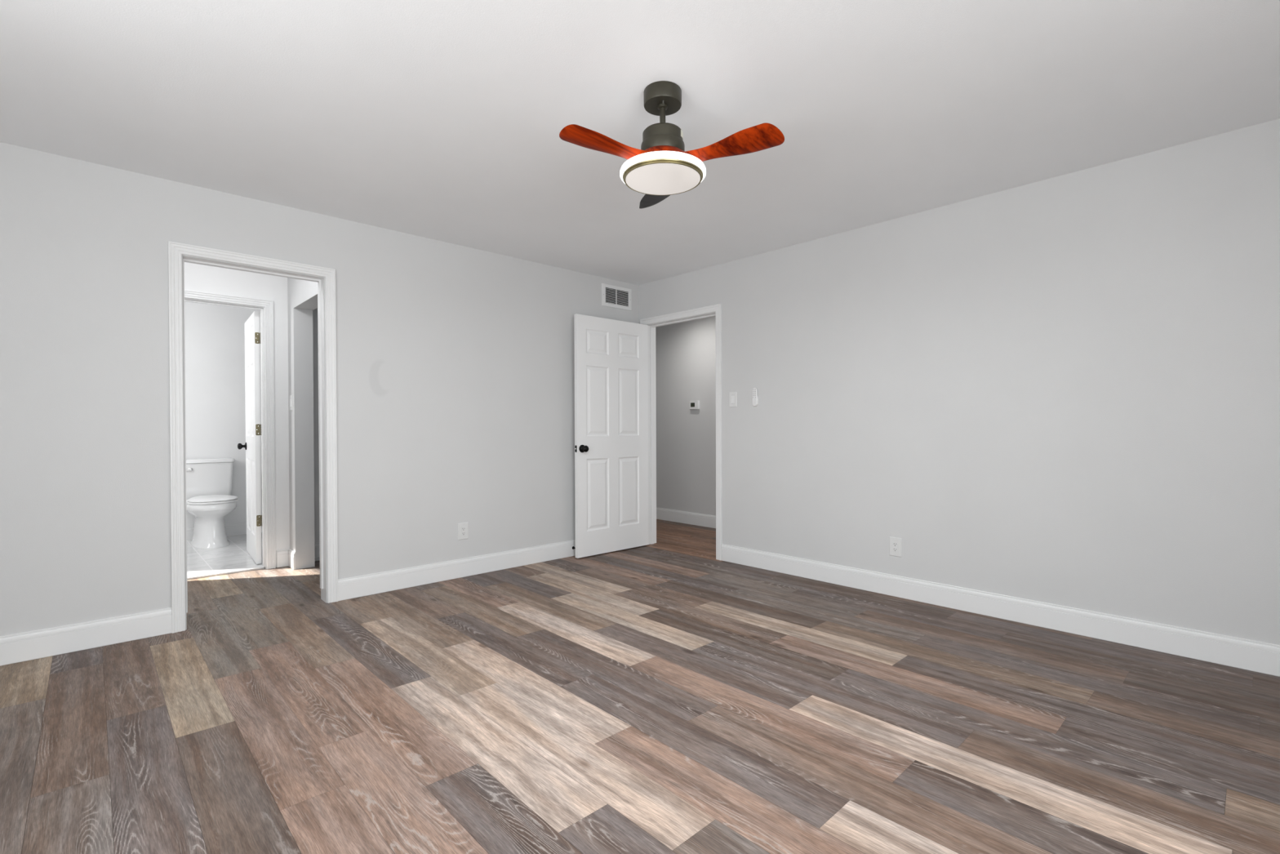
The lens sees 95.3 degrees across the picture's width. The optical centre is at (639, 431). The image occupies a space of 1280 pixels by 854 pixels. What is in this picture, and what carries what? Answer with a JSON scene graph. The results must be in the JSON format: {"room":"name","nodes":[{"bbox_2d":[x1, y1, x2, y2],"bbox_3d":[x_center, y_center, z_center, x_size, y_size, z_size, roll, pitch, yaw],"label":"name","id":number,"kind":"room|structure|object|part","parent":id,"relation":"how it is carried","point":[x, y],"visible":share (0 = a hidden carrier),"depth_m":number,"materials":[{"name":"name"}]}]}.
{"room":"empty bedroom","nodes":[
{"label":"empty bedroom","id":0,"kind":"room"},
{"bbox_2d":[184,301,262,527],"bbox_3d":[-4.380,-0.149,5.793,3.000,2.440,0.120,-1,1,-43],"label":"wall","id":1,"kind":"structure","parent":0,"point":[215,410],"depth_m":5.85,"materials":[{"name":"paint"}]},
{"bbox_2d":[186,521,262,540],"bbox_3d":[-4.322,1.003,5.761,2.780,0.136,0.014,-1,1,-43],"label":"baseboard","id":2,"kind":"structure","parent":1,"relation":"attached to","point":[238,528],"depth_m":5.93,"materials":[{"name":"white paint"}]},
{"bbox_2d":[184,262,319,568],"bbox_3d":[-3.151,-0.142,4.492,2.800,2.440,0.200,-1,1,-43],"label":"wall","id":3,"kind":"structure","parent":0,"point":[198,277],"depth_m":4.63,"materials":[{"name":"paint"}]},
{"bbox_2d":[184,289,275,568],"bbox_3d":[-3.222,0.027,4.354,0.832,2.104,0.134,-1,1,-43],"label":"trim","id":4,"kind":"structure","parent":3,"relation":"attached to","point":[268,304],"depth_m":4.57,"materials":[{"name":"white paint"}]},
{"bbox_2d":[237,311,262,564],"bbox_3d":[-3.262,0.049,4.917,0.166,2.012,0.712,-1,1,-39],"label":"door","id":5,"kind":"structure","parent":3,"relation":"in","point":[252,334],"depth_m":4.75,"materials":[{"name":"white paint"}]},
{"bbox_3d":[-3.488,0.129,5.114,0.066,0.066,0.066,-1,1,-39],"label":"knob","id":6,"kind":"part","parent":5,"relation":"part of","materials":[{"name":"black metal"}]},
{"bbox_2d":[287,277,317,568],"bbox_3d":[-2.395,-0.143,4.328,0.135,2.440,1.295,-1,1,-43],"label":"wall","id":7,"kind":"structure","parent":0,"point":[302,295],"depth_m":4.59,"materials":[{"name":"paint"}]},
{"bbox_2d":[276,548,295,569],"bbox_3d":[-2.448,1.010,4.232,0.092,0.136,1.150,-1,1,-43],"label":"baseboard","id":8,"kind":"structure","parent":7,"relation":"attached to","point":[285,557],"depth_m":4.62,"materials":[{"name":"white paint"}]},
{"bbox_2d":[289,395,293,410],"bbox_3d":[-2.748,-0.225,4.596,0.010,0.122,0.076,-1,1,-43],"label":"light switch","id":9,"kind":"object","parent":7,"relation":"attached to","point":[291,396],"visible":1,"depth_m":4.58,"materials":[{"name":"white plastic"}]},
{"bbox_2d":[0,142,639,635],"bbox_3d":[-1.873,-0.141,3.852,5.020,2.440,0.115,-1,1,-43],"label":"wall","id":10,"kind":"structure","parent":0,"point":[455,363],"depth_m":3.28,"materials":[{"name":"paint"}]},
{"bbox_2d":[168,240,337,633],"bbox_3d":[-2.268,0.029,3.466,0.826,2.108,0.134,-1,1,-43],"label":"trim","id":11,"kind":"structure","parent":10,"relation":"attached to","point":[175,250],"depth_m":3.38,"materials":[{"name":"white paint"}]},
{"bbox_2d":[0,539,575,666],"bbox_3d":[-1.786,1.010,3.850,4.886,0.136,0.014,-1,1,-43],"label":"baseboard","id":12,"kind":"structure","parent":10,"relation":"attached to","point":[59,640],"depth_m":3.13,"materials":[{"name":"white paint"}]},
{"bbox_2d":[457,522,468,539],"bbox_3d":[-1.304,0.735,4.308,0.079,0.122,0.009,-1,1,-43],"label":"wall outlet","id":13,"kind":"object","parent":10,"relation":"attached to","point":[463,528],"visible":1,"depth_m":4.30,"materials":[{"name":"white plastic"}]},
{"bbox_2d":[461,526,466,536],"bbox_3d":[-1.302,0.735,4.306,0.034,0.068,0.004,-1,1,-43],"label":"receptacle","id":14,"kind":"object","parent":13,"relation":"attached to","point":[463,528],"depth_m":4.31,"materials":[{"name":"white plastic"}]},
{"bbox_2d":[601,283,631,311],"bbox_3d":[-0.209,-1.226,5.332,0.359,0.201,0.011,-1,1,-43],"label":"air vent","id":15,"kind":"object","parent":10,"relation":"in","point":[613,296],"visible":1,"depth_m":5.32,"materials":[{"name":"white metal"}]},
{"bbox_2d":[573,313,648,558],"bbox_3d":[-0.234,0.036,5.147,0.842,2.034,0.166,-1,1,-43],"label":"door","id":16,"kind":"structure","parent":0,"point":[611,356],"depth_m":5.11,"materials":[{"name":"white paint"}]},
{"bbox_3d":[-0.462,0.144,4.869,0.066,0.066,0.066,-1,1,-43],"label":"knob","id":17,"kind":"part","parent":16,"relation":"part of","materials":[{"name":"black metal"}]},
{"bbox_2d":[0,519,1279,853],"bbox_3d":[-0.718,1.100,3.583,6.270,0.074,8.370,-1,1,-43],"label":"floor","id":18,"kind":"structure","parent":0,"point":[667,695],"depth_m":2.15,"materials":[{"name":"brown wood"}]},
{"bbox_2d":[186,457,238,549],"bbox_3d":[-4.056,0.662,5.510,0.444,0.792,0.714,-1,1,-43],"label":"toilet","id":19,"kind":"object","parent":18,"relation":"on","point":[209,499],"visible":0.9,"depth_m":5.47,"materials":[{"name":"white ceramic"}]},
{"bbox_3d":[-4.233,0.484,5.697,0.420,0.357,0.190,-1,1,-43],"label":"tank","id":20,"kind":"part","parent":19,"relation":"part of","materials":[{"name":"white ceramic"}]},
{"bbox_3d":[-4.231,0.285,5.692,0.444,0.040,0.206,-1,1,-43],"label":"tank lid","id":21,"kind":"part","parent":19,"relation":"part of","materials":[{"name":"white ceramic"}]},
{"bbox_3d":[-3.982,0.642,5.432,0.392,0.018,0.500,-1,1,-43],"label":"seat","id":22,"kind":"part","parent":19,"relation":"part of","materials":[{"name":"white plastic"}]},
{"bbox_3d":[-4.034,0.856,5.490,0.394,0.406,0.642,-1,1,-43],"label":"bowl","id":23,"kind":"part","parent":19,"relation":"part of","materials":[{"name":"white ceramic"}]},
{"bbox_3d":[-3.989,0.620,5.439,0.380,0.022,0.520,-1,1,-43],"label":"seat lid","id":24,"kind":"part","parent":19,"relation":"part of","materials":[{"name":"white plastic"}]},
{"bbox_2d":[0,0,1279,285],"bbox_3d":[-0.753,-1.438,3.572,6.285,0.150,8.420,-1,1,-43],"label":"ceiling","id":25,"kind":"structure","parent":0,"point":[439,120],"depth_m":2.38,"materials":[{"name":"paint"}]},
{"bbox_2d":[559,80,784,208],"bbox_3d":[0.063,-1.178,2.280,0.786,0.353,0.839,-1,1,-43],"label":"ceiling fan","id":26,"kind":"object","parent":25,"relation":"hanging from","point":[662,168],"visible":1,"depth_m":2.25,"materials":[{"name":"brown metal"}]},
{"bbox_3d":[-0.115,-1.067,2.188,0.402,0.027,0.099,-1,1,-35],"label":"blade","id":27,"kind":"part","parent":26,"relation":"part of","materials":[{"name":"red wood"}]},
{"bbox_3d":[0.081,-1.089,2.597,0.155,0.064,0.433,0,0,-2],"label":"blade","id":28,"kind":"part","parent":26,"relation":"part of","materials":[{"name":"grey wood"}]},
{"bbox_2d":[625,163,700,195],"bbox_3d":[0.091,-1.005,2.332,0.298,0.005,0.298,-1,1,-43],"label":"diffuser","id":29,"kind":"object","parent":26,"relation":"attached to","point":[651,179],"depth_m":2.31,"materials":[{"name":"white glass"}]},
{"bbox_3d":[0.330,-1.083,2.221,0.425,0.059,0.112,0,1,25],"label":"blade","id":30,"kind":"part","parent":26,"relation":"part of","materials":[{"name":"red wood"}]},
{"bbox_2d":[655,316,715,515],"bbox_3d":[1.091,-0.170,6.124,0.120,2.440,5.350,-1,1,-43],"label":"wall","id":31,"kind":"structure","parent":0,"point":[686,351],"depth_m":6.63,"materials":[{"name":"paint"}]},
{"bbox_2d":[656,507,715,528],"bbox_3d":[1.087,0.983,6.043,0.014,0.136,5.230,-1,1,-43],"label":"baseboard","id":32,"kind":"structure","parent":31,"relation":"attached to","point":[682,517],"depth_m":6.62,"materials":[{"name":"white paint"}]},
{"bbox_2d":[689,400,699,409],"bbox_3d":[0.608,-0.296,6.526,0.028,0.098,0.128,-1,1,-43],"label":"thermostat","id":33,"kind":"object","parent":31,"relation":"attached to","point":[694,405],"visible":1,"depth_m":6.51,"materials":[{"name":"white plastic"}]},
{"bbox_2d":[638,118,1279,644],"bbox_3d":[1.751,-0.153,3.753,0.115,2.440,5.235,-1,1,-43],"label":"wall","id":34,"kind":"structure","parent":0,"point":[1064,389],"depth_m":3.20,"materials":[{"name":"paint"}]},
{"bbox_2d":[640,303,722,559],"bbox_3d":[0.388,0.004,5.199,0.152,2.112,0.959,-1,1,-43],"label":"trim","id":35,"kind":"structure","parent":34,"relation":"attached to","point":[717,308],"depth_m":5.30,"materials":[{"name":"white paint"}]},
{"bbox_2d":[728,391,737,407],"bbox_3d":[0.752,-0.259,4.720,0.010,0.122,0.076,-1,1,-43],"label":"light switch","id":36,"kind":"object","parent":34,"relation":"attached to","point":[733,395],"visible":1,"depth_m":4.71,"materials":[{"name":"white plastic"}]},
{"bbox_2d":[751,387,758,406],"bbox_3d":[0.897,-0.269,4.560,0.017,0.148,0.052,-1,1,-43],"label":"remote control","id":37,"kind":"object","parent":34,"relation":"attached to","point":[754,392],"visible":1,"depth_m":4.55,"materials":[{"name":"white plastic"}]},
{"bbox_2d":[889,536,902,556],"bbox_3d":[1.653,0.747,3.777,0.009,0.122,0.079,-1,1,-43],"label":"wall outlet","id":38,"kind":"object","parent":34,"relation":"attached to","point":[895,544],"visible":1,"depth_m":3.77,"materials":[{"name":"white plastic"}]},
{"bbox_2d":[892,541,897,552],"bbox_3d":[1.651,0.747,3.776,0.004,0.068,0.034,-1,1,-43],"label":"receptacle","id":39,"kind":"object","parent":38,"relation":"attached to","point":[895,544],"depth_m":3.77,"materials":[{"name":"white plastic"}]},
{"bbox_2d":[720,543,1279,676],"bbox_3d":[2.048,1.002,3.357,0.014,0.136,4.004,-1,1,-43],"label":"baseboard","id":40,"kind":"structure","parent":34,"relation":"attached to","point":[1258,656],"depth_m":3.19,"materials":[{"name":"white paint"}]},
{"bbox_3d":[-1.223,-0.156,5.435,0.100,2.440,1.295,-1,1,-43],"label":"wall","id":41,"kind":"structure","parent":0,"visible":0},
{"bbox_2d":[314,542,319,557],"bbox_3d":[-2.238,1.000,5.363,1.495,0.136,0.014,-1,1,-43],"label":"baseboard","id":42,"kind":"structure","parent":41,"relation":"attached to","point":[317,545],"depth_m":4.91,"materials":[{"name":"white paint"}]}
]}

